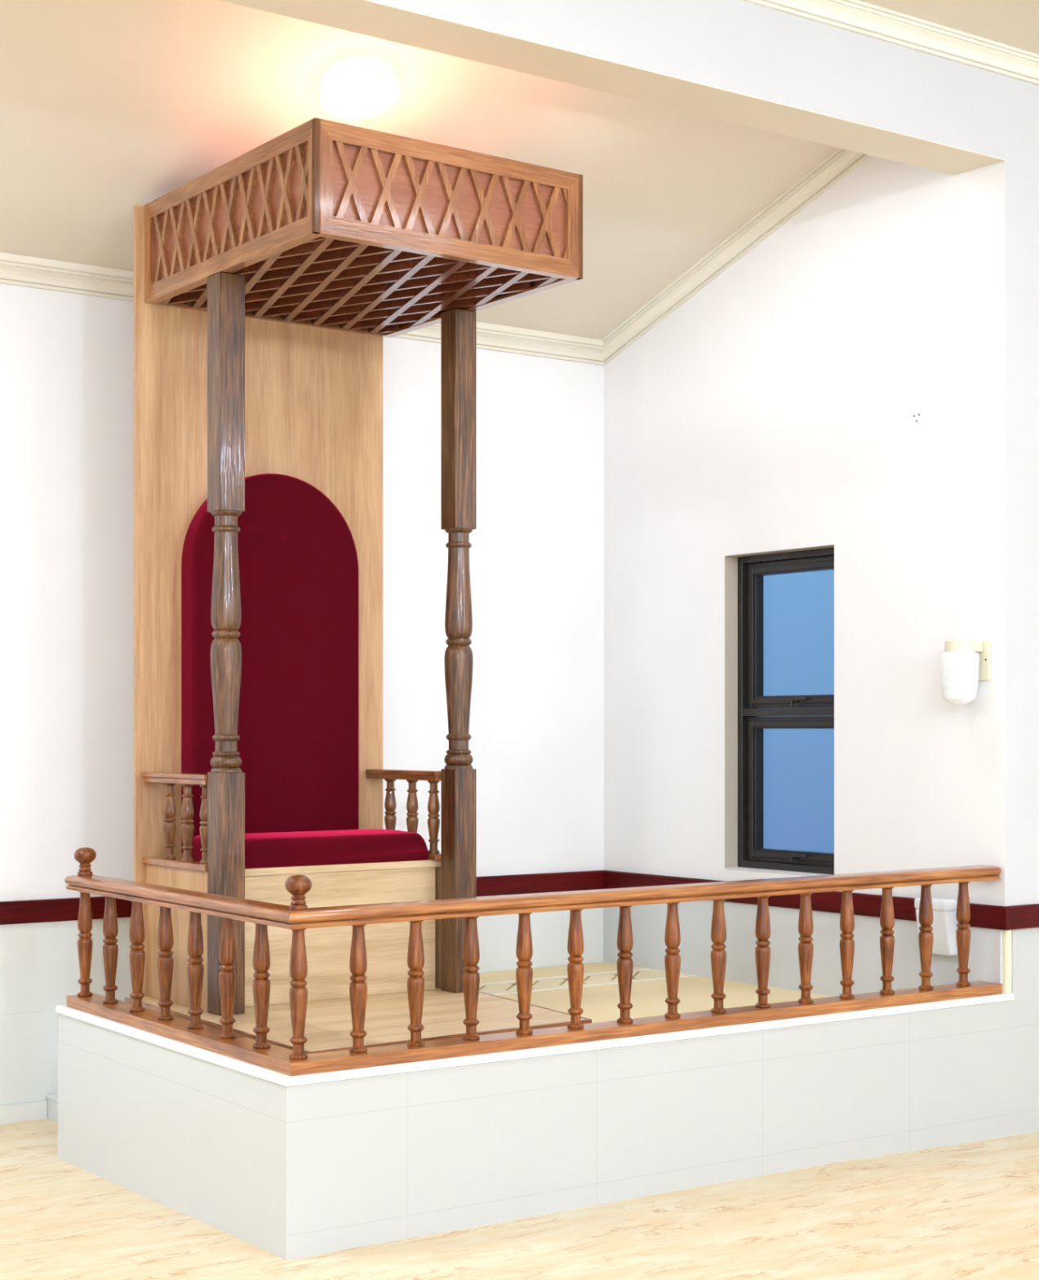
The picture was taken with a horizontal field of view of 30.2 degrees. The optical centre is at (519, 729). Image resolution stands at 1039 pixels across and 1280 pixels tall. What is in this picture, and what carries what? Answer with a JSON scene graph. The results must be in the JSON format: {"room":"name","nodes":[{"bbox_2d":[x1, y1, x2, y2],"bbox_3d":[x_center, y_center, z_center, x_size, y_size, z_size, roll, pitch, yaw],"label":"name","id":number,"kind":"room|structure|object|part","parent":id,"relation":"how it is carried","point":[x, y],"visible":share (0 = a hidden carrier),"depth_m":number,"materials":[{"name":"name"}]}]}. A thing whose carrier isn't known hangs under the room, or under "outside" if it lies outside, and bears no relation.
{"room":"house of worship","nodes":[
{"label":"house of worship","id":0,"kind":"room"},
{"bbox_2d":[0,283,604,1105],"bbox_3d":[-2.806,-0.710,7.183,8.800,4.680,0.212,0,0,-35],"label":"wall","id":1,"kind":"structure","parent":0,"point":[536,742],"depth_m":8.62,"materials":[{"name":"paint"}]},
{"bbox_2d":[0,1100,47,1124],"bbox_3d":[-3.998,1.545,6.218,5.140,0.130,0.010,0,0,-35],"label":"baseboard","id":2,"kind":"structure","parent":1,"relation":"attached to","point":[35,1110],"depth_m":7.63,"materials":[{"name":"wood"}]},
{"bbox_2d":[0,870,603,924],"bbox_3d":[-2.844,0.723,7.028,7.960,0.089,0.024,0,0,-35],"label":"trim","id":3,"kind":"structure","parent":1,"relation":"attached to","point":[19,912],"depth_m":8.86,"materials":[{"name":"red wood"}]},
{"bbox_2d":[0,252,605,365],"bbox_3d":[-2.834,-1.823,7.013,7.960,0.118,0.060,0,0,-35],"label":"trim","id":4,"kind":"structure","parent":1,"relation":"attached to","point":[15,269],"depth_m":7.87,"materials":[{"name":"paint"}]},
{"bbox_2d":[0,0,838,339],"bbox_3d":[-2.164,-2.270,6.261,8.800,0.907,2.260,0,0,-35],"label":"ceiling","id":5,"kind":"structure","parent":0,"point":[108,108],"depth_m":7.20,"materials":[{"name":"paint"}]},
{"bbox_2d":[320,57,398,119],"bbox_3d":[-0.576,-2.262,6.912,0.284,0.247,0.277,0,0,-14],"label":"ceiling lamp","id":6,"kind":"object","parent":5,"relation":"attached to","point":[362,87],"visible":0.97,"depth_m":6.88,"materials":[{"name":"white glass"}]},
{"bbox_2d":[0,1118,1038,1279],"bbox_3d":[1.595,1.570,2.085,15.000,0.040,13.600,0,0,-35],"label":"floor","id":7,"kind":"structure","parent":0,"point":[970,1211],"depth_m":5.95,"materials":[{"name":"beige wood"}]},
{"bbox_2d":[45,993,1014,1260],"bbox_3d":[-0.071,1.322,7.495,3.154,0.616,2.395,0,0,-35],"label":"platform","id":8,"kind":"object","parent":7,"relation":"on","point":[288,1167],"visible":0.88,"depth_m":6.31,"materials":[{"name":"paint"}]},
{"bbox_2d":[479,962,834,1022],"bbox_3d":[-0.084,1.123,7.566,2.925,0.010,2.260,0,0,-35],"label":"carpet","id":9,"kind":"object","parent":8,"relation":"on","point":[600,999],"visible":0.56,"depth_m":8.21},
{"bbox_2d":[124,117,591,1053],"bbox_3d":[-0.570,-0.442,7.047,1.312,3.120,1.578,0,0,-36],"label":"throne","id":10,"kind":"object","parent":9,"relation":"on","point":[269,284],"visible":0.94,"depth_m":7.36,"materials":[{"name":"brown wood"}]},
{"bbox_3d":[-1.248,0.496,7.137,0.084,0.024,0.519,0,0,-36],"label":"arm","id":11,"kind":"part","parent":10,"relation":"part of","materials":[{"name":"brown wood"}]},
{"bbox_3d":[-1.264,0.762,7.126,0.017,0.506,0.519,0,0,-36],"label":"panel","id":12,"kind":"part","parent":10,"relation":"part of","materials":[{"name":"brown wood"}]},
{"bbox_3d":[-1.052,-0.306,6.896,0.112,2.641,0.112,0,0,-36],"label":"post","id":13,"kind":"part","parent":10,"relation":"part of","materials":[{"name":"brown wood"}]},
{"bbox_3d":[-1.040,-1.970,6.811,0.020,0.062,1.292,0,0,-36],"label":"rail","id":14,"kind":"part","parent":10,"relation":"part of","materials":[{"name":"brown wood"}]},
{"bbox_3d":[-1.040,-1.659,6.811,0.020,0.062,1.292,0,0,-36],"label":"rail","id":15,"kind":"part","parent":10,"relation":"part of","materials":[{"name":"brown wood"}]},
{"bbox_3d":[-1.028,-1.633,6.833,0.024,0.011,1.271,0,0,-36],"label":"soffit rail","id":16,"kind":"part","parent":10,"relation":"part of","materials":[{"name":"brown wood"}]},
{"bbox_3d":[-1.017,-0.492,7.639,1.105,3.013,0.019,0,0,-36],"label":"panel","id":17,"kind":"part","parent":10,"relation":"part of","materials":[{"name":"brown wood"}]},
{"bbox_3d":[-0.973,-1.633,7.644,1.068,0.011,0.024,0,0,-36],"label":"soffit rail","id":18,"kind":"part","parent":10,"relation":"part of","materials":[{"name":"brown wood"}]},
{"bbox_2d":[191,829,428,868],"bbox_3d":[-0.813,0.452,7.410,0.858,0.112,0.375,0,0,-36],"label":"seat cushion","id":19,"kind":"object","parent":10,"relation":"on","point":[326,847],"visible":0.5,"depth_m":7.28,"materials":[{"name":"red fabric"}]},
{"bbox_3d":[-0.702,0.776,7.272,0.908,0.477,0.017,0,0,-36],"label":"panel","id":20,"kind":"part","parent":10,"relation":"part of","materials":[{"name":"brown wood"}]},
{"bbox_3d":[-0.445,0.496,7.722,0.084,0.024,0.519,0,0,-36],"label":"arm","id":21,"kind":"part","parent":10,"relation":"part of","materials":[{"name":"brown wood"}]},
{"bbox_3d":[-0.433,0.762,7.731,0.017,0.506,0.519,0,0,-36],"label":"panel","id":22,"kind":"part","parent":10,"relation":"part of","materials":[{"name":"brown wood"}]},
{"bbox_3d":[-0.239,-1.633,6.635,1.068,0.011,0.024,0,0,-36],"label":"soffit rail","id":23,"kind":"part","parent":10,"relation":"part of","materials":[{"name":"brown wood"}]},
{"bbox_3d":[-0.226,-1.659,6.617,1.109,0.062,0.020,0,0,-36],"label":"rail","id":24,"kind":"part","parent":10,"relation":"part of","materials":[{"name":"brown wood"}]},
{"bbox_3d":[-0.226,-1.970,6.617,1.109,0.062,0.020,0,0,-36],"label":"rail","id":25,"kind":"part","parent":10,"relation":"part of","materials":[{"name":"brown wood"}]},
{"bbox_3d":[-0.237,-0.306,7.489,0.112,2.641,0.112,0,0,-36],"label":"post","id":26,"kind":"part","parent":10,"relation":"part of","materials":[{"name":"brown wood"}]},
{"bbox_3d":[-0.184,-1.633,7.447,0.024,0.011,1.271,0,0,-36],"label":"soffit rail","id":27,"kind":"part","parent":10,"relation":"part of","materials":[{"name":"brown wood"}]},
{"bbox_3d":[-0.160,-1.659,7.451,0.020,0.062,1.292,0,0,-36],"label":"rail","id":28,"kind":"part","parent":10,"relation":"part of","materials":[{"name":"brown wood"}]},
{"bbox_2d":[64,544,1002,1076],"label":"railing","id":29,"kind":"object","parent":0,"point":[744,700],"depth_m":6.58,"materials":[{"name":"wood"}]},
{"bbox_3d":[-1.121,0.559,6.372,0.124,0.052,1.751,0,0,-35],"label":"handrail","id":30,"kind":"part","parent":29,"relation":"part of","materials":[{"name":"brown wood"}]},
{"bbox_3d":[-1.120,0.995,6.376,0.111,0.039,1.737,0,0,-35],"label":"rail","id":31,"kind":"part","parent":29,"relation":"part of","materials":[{"name":"brown wood"}]},
{"bbox_3d":[0.096,0.722,7.219,3.091,0.584,1.751,0,0,-35],"label":"balustrade","id":32,"kind":"part","parent":29,"relation":"part of","materials":[{"name":"brown wood"}]},
{"bbox_3d":[0.558,0.554,6.549,3.084,0.062,0.124,0,0,-35],"label":"handrail","id":33,"kind":"part","parent":29,"relation":"part of","materials":[{"name":"brown wood"}]},
{"bbox_3d":[0.563,0.995,6.557,3.081,0.039,0.110,0,0,-35],"label":"rail","id":34,"kind":"part","parent":29,"relation":"part of","materials":[{"name":"brown wood"}]},
{"bbox_3d":[1.203,0.621,8.430,0.200,0.006,0.668,0,0,-37],"label":"sill","id":35,"kind":"part","parent":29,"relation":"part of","materials":[{"name":"paint"}]},
{"bbox_3d":[1.228,0.263,8.449,0.072,0.646,0.600,0,0,-37],"label":"sash","id":36,"kind":"part","parent":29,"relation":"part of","materials":[{"name":"metal"}]},
{"bbox_3d":[1.228,-0.423,8.449,0.072,0.650,0.600,0,0,-37],"label":"sash","id":37,"kind":"part","parent":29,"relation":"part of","materials":[{"name":"metal"}]},
{"bbox_3d":[1.215,0.560,8.384,0.031,0.044,0.104,0,0,-35],"label":"handle","id":38,"kind":"part","parent":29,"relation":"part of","materials":[{"name":"metal"}]},
{"bbox_3d":[1.215,-0.124,8.384,0.031,0.044,0.104,0,0,-35],"label":"handle","id":39,"kind":"part","parent":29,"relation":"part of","materials":[{"name":"metal"}]},
{"bbox_2d":[220,0,1004,175],"bbox_3d":[-1.512,-2.198,5.199,8.057,0.014,0.249,0,0,-35],"label":"beam underside","id":40,"kind":"structure","parent":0,"point":[366,17],"depth_m":6.45,"materials":[{"name":"paint"}]},
{"bbox_2d":[370,0,1038,1135],"bbox_3d":[-0.878,-0.710,5.639,15.000,4.680,0.250,0,0,-35],"label":"wall","id":41,"kind":"structure","parent":0,"point":[737,46],"depth_m":7.27,"materials":[{"name":"paint"}]},
{"bbox_2d":[742,0,1038,85],"bbox_3d":[0.321,-2.572,6.279,12.300,0.115,0.070,0,0,-35],"label":"trim","id":42,"kind":"structure","parent":41,"relation":"attached to","point":[857,16],"depth_m":7.07,"materials":[{"name":"paint"}]},
{"bbox_2d":[1007,903,1038,929],"bbox_3d":[3.615,0.723,8.598,4.243,0.089,0.024,0,0,-35],"label":"trim","id":43,"kind":"structure","parent":41,"relation":"attached to","point":[1025,916],"depth_m":7.43,"materials":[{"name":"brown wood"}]},
{"bbox_2d":[603,155,1004,996],"bbox_3d":[1.189,-0.710,8.454,0.232,4.680,2.502,0,0,-37],"label":"wall","id":44,"kind":"structure","parent":0,"point":[775,407],"depth_m":8.07,"materials":[{"name":"paint"}]},
{"bbox_2d":[601,147,871,363],"bbox_3d":[1.040,-2.207,8.428,0.060,0.875,2.182,0,0,-37],"label":"trim","id":45,"kind":"structure","parent":44,"relation":"attached to","point":[842,162],"depth_m":8.54,"materials":[{"name":"paint"}]},
{"bbox_2d":[603,870,1009,930],"bbox_3d":[1.141,0.723,8.326,0.024,0.089,2.406,0,0,-37],"label":"trim","id":46,"kind":"structure","parent":44,"relation":"attached to","point":[983,916],"depth_m":8.07,"materials":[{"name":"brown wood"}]},
{"bbox_2d":[914,897,958,955],"bbox_3d":[1.647,0.774,7.585,0.101,0.221,0.164,0,0,-35],"label":"dispenser","id":47,"kind":"object","parent":44,"relation":"attached to","point":[944,923],"visible":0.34,"depth_m":7.53,"materials":[{"name":"white plastic"}]},
{"bbox_3d":[1.642,0.687,7.582,0.084,0.046,0.161,0,0,-37],"label":"lid","id":48,"kind":"part","parent":47,"relation":"part of","materials":[{"name":"white plastic"}]},
{"bbox_2d":[940,640,991,706],"bbox_3d":[1.714,-0.220,7.458,0.172,0.252,0.149,0,0,-35],"label":"wall sconce","id":49,"kind":"object","parent":44,"relation":"attached to","point":[963,663],"visible":1,"depth_m":7.40,"materials":[{"name":"white glass"}]},
{"bbox_3d":[1.705,-0.198,7.452,0.149,0.210,0.149,0,0,-35],"label":"lamp shade","id":50,"kind":"part","parent":49,"relation":"part of","materials":[{"name":"white glass"}]},
{"bbox_3d":[1.744,-0.324,7.482,0.059,0.041,0.100,0,0,-37],"label":"arm","id":51,"kind":"part","parent":49,"relation":"part of","materials":[{"name":"beige metal"}]},
{"bbox_3d":[1.777,-0.269,7.500,0.015,0.154,0.140,0,0,-37],"label":"wall plate","id":52,"kind":"part","parent":49,"relation":"part of","materials":[{"name":"beige metal"}]},
{"bbox_2d":[1003,929,1012,993],"bbox_3d":[1.879,0.890,7.412,0.036,0.246,0.036,0,0,-35],"label":"trim","id":53,"kind":"structure","parent":44,"relation":"attached to","point":[1007,935],"depth_m":7.40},
{"bbox_2d":[859,0,1038,54],"bbox_3d":[2.330,-2.650,1.028,15.000,0.100,11.025,0,0,-35],"label":"ceiling","id":54,"kind":"structure","parent":0,"point":[1013,23],"depth_m":7.00,"materials":[{"name":"paint"}]}
]}

